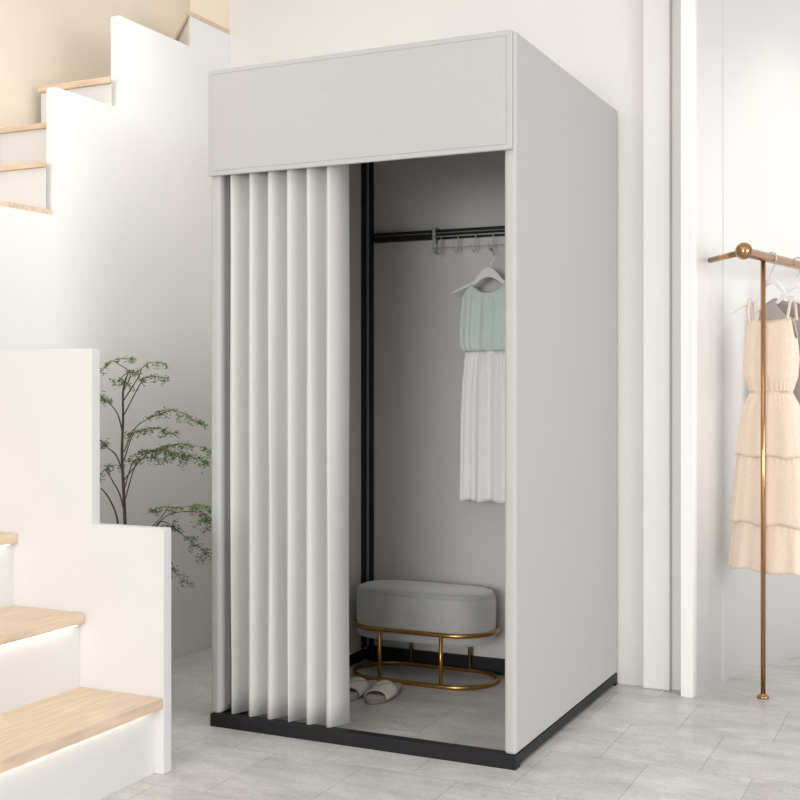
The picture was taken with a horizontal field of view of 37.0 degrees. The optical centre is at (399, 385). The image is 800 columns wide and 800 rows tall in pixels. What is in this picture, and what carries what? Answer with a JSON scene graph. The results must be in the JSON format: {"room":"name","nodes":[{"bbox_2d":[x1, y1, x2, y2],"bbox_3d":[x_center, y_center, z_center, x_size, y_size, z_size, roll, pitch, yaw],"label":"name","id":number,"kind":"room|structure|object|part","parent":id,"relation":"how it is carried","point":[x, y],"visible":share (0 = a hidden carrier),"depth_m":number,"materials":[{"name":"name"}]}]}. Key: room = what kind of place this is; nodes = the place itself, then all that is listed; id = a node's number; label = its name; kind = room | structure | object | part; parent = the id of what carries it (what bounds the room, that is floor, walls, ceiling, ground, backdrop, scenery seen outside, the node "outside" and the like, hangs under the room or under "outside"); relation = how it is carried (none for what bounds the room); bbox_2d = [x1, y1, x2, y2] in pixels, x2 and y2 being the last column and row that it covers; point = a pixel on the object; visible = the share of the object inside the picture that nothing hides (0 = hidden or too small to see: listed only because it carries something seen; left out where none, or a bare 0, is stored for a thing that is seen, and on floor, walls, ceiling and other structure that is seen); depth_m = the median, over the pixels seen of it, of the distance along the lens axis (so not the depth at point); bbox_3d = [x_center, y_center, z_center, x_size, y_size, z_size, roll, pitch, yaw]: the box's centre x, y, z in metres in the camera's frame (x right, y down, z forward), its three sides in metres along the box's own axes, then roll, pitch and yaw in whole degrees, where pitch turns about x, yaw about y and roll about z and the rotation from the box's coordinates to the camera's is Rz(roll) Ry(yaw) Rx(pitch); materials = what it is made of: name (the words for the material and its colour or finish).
{"room":"clothing store","nodes":[
{"label":"clothing store","id":0,"kind":"room"},
{"bbox_2d":[0,0,189,127],"bbox_3d":[-1.708,-1.162,3.735,0.210,4.400,3.284,0,0,25],"label":"wall","id":1,"kind":"structure","parent":0,"point":[43,42],"depth_m":4.47,"materials":[{"name":"beige paint"}]},
{"bbox_2d":[0,10,228,214],"bbox_3d":[-1.122,-0.805,4.393,0.368,1.287,1.586,0,0,25],"label":"staircase","id":2,"kind":"structure","parent":1,"relation":"attached to","point":[23,148],"depth_m":4.14,"materials":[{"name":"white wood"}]},
{"bbox_2d":[0,16,229,660],"bbox_3d":[-1.020,-0.195,4.220,0.036,2.467,1.450,0,0,25],"label":"wall","id":3,"kind":"structure","parent":0,"point":[120,266],"depth_m":4.34,"materials":[{"name":"white paint"}]},
{"bbox_2d":[190,0,229,34],"bbox_3d":[-0.790,-1.162,5.160,0.426,4.400,0.075,0,0,25],"label":"wall","id":4,"kind":"structure","parent":0,"point":[216,11],"depth_m":5.12,"materials":[{"name":"beige paint"}]},
{"bbox_2d":[100,647,799,799],"bbox_3d":[-0.062,1.078,1.524,5.020,0.080,9.500,0,0,25],"label":"floor","id":5,"kind":"structure","parent":0,"point":[632,742],"depth_m":3.40,"materials":[{"name":"grey tile"}]},
{"bbox_2d":[0,349,170,799],"bbox_3d":[-1.415,0.258,2.857,1.132,1.560,1.348,0,0,25],"label":"staircase","id":6,"kind":"structure","parent":5,"relation":"on","point":[85,602],"depth_m":3.26,"materials":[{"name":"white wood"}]},
{"bbox_2d":[100,356,211,587],"bbox_3d":[-0.820,0.468,3.932,0.540,1.139,0.260,0,0,25],"label":"potted plant","id":7,"kind":"object","parent":5,"relation":"on","point":[160,449],"visible":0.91,"depth_m":3.92,"materials":[{"name":"green plant"}]},
{"bbox_2d":[349,677,377,700],"bbox_3d":[-0.141,1.011,4.041,0.091,0.055,0.236,0,0,25],"label":"slipper","id":8,"kind":"object","parent":5,"relation":"on","point":[358,686],"visible":0.6,"depth_m":4.00,"materials":[{"name":"beige fabric"}]},
{"bbox_2d":[364,680,402,704],"bbox_3d":[-0.050,1.011,4.000,0.091,0.055,0.236,0,0,24],"label":"slipper","id":9,"kind":"object","parent":5,"relation":"on","point":[383,691],"visible":1,"depth_m":3.95,"materials":[{"name":"beige fabric"}]},
{"bbox_2d":[208,30,617,769],"bbox_3d":[0.087,0.038,3.903,0.988,2.000,1.052,0,0,25],"label":"booth","id":10,"kind":"object","parent":5,"relation":"on","point":[483,132],"visible":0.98,"depth_m":3.68,"materials":[{"name":"grey fabric"}]},
{"bbox_3d":[-0.342,0.019,4.112,0.035,1.960,1.037,0,0,25],"label":"panel","id":11,"kind":"part","parent":10,"relation":"part of","materials":[{"name":"grey fabric"}]},
{"bbox_2d":[230,164,349,727],"bbox_3d":[-0.345,0.111,3.596,0.401,1.774,0.075,0,0,25],"label":"curtain","id":12,"kind":"object","parent":10,"relation":"hanging from","point":[290,298],"visible":0.93,"depth_m":3.58,"materials":[{"name":"grey fabric"}]},
{"bbox_3d":[-0.334,1.014,4.129,0.032,0.030,1.001,0,0,25],"label":"rail","id":13,"kind":"part","parent":10,"relation":"part of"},
{"bbox_3d":[-0.323,1.008,4.100,0.008,0.042,0.870,0,0,25],"label":"rail","id":14,"kind":"part","parent":10,"relation":"part of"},
{"bbox_3d":[-0.140,-0.799,3.435,0.980,0.323,0.011,0,0,25],"label":"header panel","id":15,"kind":"part","parent":10,"relation":"part of","materials":[{"name":"grey fabric"}]},
{"bbox_3d":[-0.128,0.019,4.512,0.009,1.928,0.070,0,0,25],"label":"post","id":16,"kind":"part","parent":10,"relation":"part of","materials":[{"name":"black metal"}]},
{"bbox_3d":[-0.126,1.019,3.455,0.988,0.039,0.036,0,0,25],"label":"frame","id":17,"kind":"part","parent":10,"relation":"part of","materials":[{"name":"black metal"}]},
{"bbox_3d":[0.294,1.011,4.339,0.919,0.055,0.021,0,0,25],"label":"rail","id":18,"kind":"part","parent":10,"relation":"part of","materials":[{"name":"metal"}]},
{"bbox_3d":[0.305,0.027,4.362,0.917,1.944,0.029,0,0,25],"label":"panel","id":19,"kind":"part","parent":10,"relation":"part of","materials":[{"name":"grey fabric"}]},
{"bbox_2d":[432,227,504,253],"bbox_3d":[0.334,-0.530,4.280,0.483,0.102,0.092,0,0,25],"label":"hook rack","id":20,"kind":"object","parent":10,"relation":"attached to","point":[434,248],"visible":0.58,"depth_m":4.34,"materials":[{"name":"silver metal"}]},
{"bbox_2d":[452,248,504,293],"bbox_3d":[0.314,-0.408,4.232,0.280,0.159,0.014,0,0,27],"label":"clothes hanger","id":21,"kind":"object","parent":20,"relation":"hanging from","point":[489,271],"visible":0.82,"depth_m":4.23,"materials":[{"name":"plastic"}]},
{"bbox_2d":[459,283,504,502],"bbox_3d":[0.315,0.024,4.230,0.222,0.773,0.097,0,0,23],"label":"dress","id":22,"kind":"object","parent":21,"relation":"hanging from","point":[482,316],"visible":0.73,"depth_m":4.20,"materials":[{"name":"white fabric"}]},
{"bbox_3d":[0.520,0.019,3.704,0.035,1.960,1.037,0,0,25],"label":"panel","id":23,"kind":"part","parent":10,"relation":"part of","materials":[{"name":"grey fabric"}]},
{"bbox_3d":[0.528,1.014,3.720,0.032,0.030,1.001,0,0,25],"label":"rail","id":24,"kind":"part","parent":10,"relation":"part of","materials":[{"name":"black metal"}]},
{"bbox_2d":[353,580,499,689],"bbox_3d":[0.090,0.876,4.266,0.548,0.324,0.280,0,0,25],"label":"stool","id":25,"kind":"object","parent":5,"relation":"on","point":[441,614],"visible":1,"depth_m":4.15,"materials":[{"name":"grey fabric"}]},
{"bbox_3d":[-0.072,0.942,4.197,0.013,0.168,0.013,0,0,10],"label":"leg","id":26,"kind":"part","parent":25,"relation":"part of","materials":[{"name":"gold metal"}]},
{"bbox_3d":[0.041,0.942,4.436,0.013,0.168,0.013,0,0,10],"label":"leg","id":27,"kind":"part","parent":25,"relation":"part of","materials":[{"name":"gold metal"}]},
{"bbox_2d":[356,590,495,646],"bbox_3d":[0.090,0.813,4.266,0.522,0.164,0.254,0,0,25],"label":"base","id":28,"kind":"object","parent":25,"relation":"on","point":[454,618],"depth_m":4.14,"materials":[{"name":"grey fabric"}]},
{"bbox_2d":[358,580,494,598],"bbox_3d":[0.090,0.722,4.266,0.511,0.017,0.243,0,0,25],"label":"cushion","id":29,"kind":"object","parent":25,"relation":"on","point":[378,589],"depth_m":4.20,"materials":[{"name":"grey fabric"}]},
{"bbox_3d":[0.140,0.942,4.097,0.013,0.168,0.013,0,0,40],"label":"leg","id":30,"kind":"part","parent":25,"relation":"part of","materials":[{"name":"gold metal"}]},
{"bbox_3d":[0.253,0.942,4.335,0.013,0.168,0.013,0,0,10],"label":"leg","id":31,"kind":"part","parent":25,"relation":"part of","materials":[{"name":"gold metal"}]},
{"bbox_2d":[708,242,799,698],"bbox_3d":[1.579,0.289,4.431,1.557,1.498,0.239,0,0,-44],"label":"rail","id":32,"kind":"object","parent":5,"relation":"on","point":[743,251],"visible":1,"depth_m":3.97,"materials":[{"name":"gold metal"}]},
{"bbox_3d":[1.208,0.309,3.978,0.016,1.452,0.016,0,0,25],"label":"post","id":33,"kind":"part","parent":32,"relation":"part of","materials":[{"name":"gold metal"}]},
{"bbox_2d":[728,296,799,575],"bbox_3d":[1.252,0.163,4.038,0.124,0.926,0.313,0,0,-41],"label":"dress","id":34,"kind":"object","parent":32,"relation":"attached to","point":[782,347],"visible":0.95,"depth_m":3.99,"materials":[{"name":"beige fabric"}]},
{"bbox_2d":[731,252,799,313],"bbox_3d":[1.253,-0.351,4.038,0.009,0.201,0.310,0,0,-41],"label":"clothes hanger","id":35,"kind":"object","parent":32,"relation":"hanging from","point":[770,280],"visible":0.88,"depth_m":4.03,"materials":[{"name":"plastic"}]},
{"bbox_3d":[1.612,-0.430,4.416,1.532,0.033,0.160,0,0,-44],"label":"rail","id":36,"kind":"part","parent":32,"relation":"part of","materials":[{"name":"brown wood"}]},
{"bbox_2d":[756,257,799,312],"bbox_3d":[1.395,-0.356,4.208,0.310,0.192,0.009,0,0,39],"label":"clothes hanger","id":37,"kind":"object","parent":32,"relation":"hanging from","point":[791,287],"visible":0.76,"depth_m":4.22,"materials":[{"name":"plastic"}]},
{"bbox_2d":[758,298,799,404],"bbox_3d":[1.395,-0.097,4.208,0.310,0.432,0.083,0,0,39],"label":"sleeveless top","id":38,"kind":"object","parent":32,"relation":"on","point":[774,311],"visible":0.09,"depth_m":4.24,"materials":[{"name":"grey fabric"}]},
{"bbox_2d":[230,0,680,689],"bbox_3d":[0.190,-0.462,4.548,1.868,3.000,0.180,0,0,25],"label":"wall","id":39,"kind":"structure","parent":0,"point":[599,43],"depth_m":4.18,"materials":[{"name":"white paint"}]},
{"bbox_2d":[643,0,671,690],"bbox_3d":[0.881,-0.462,4.101,0.095,3.000,0.034,0,0,25],"label":"trim","id":40,"kind":"structure","parent":39,"relation":"attached to","point":[657,14],"depth_m":4.08,"materials":[{"name":"white paint"}]},
{"bbox_2d":[681,0,799,697],"bbox_3d":[2.745,-0.462,4.760,3.838,3.000,0.828,0,0,-11],"label":"wall","id":41,"kind":"structure","parent":0,"point":[761,38],"depth_m":4.22,"materials":[{"name":"white paint"}]},
{"bbox_2d":[722,0,722,681],"bbox_3d":[1.134,-0.462,4.201,0.002,3.000,0.005,0,0,25],"label":"trim","id":42,"kind":"structure","parent":41,"relation":"attached to","point":[722,0],"depth_m":4.20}
]}

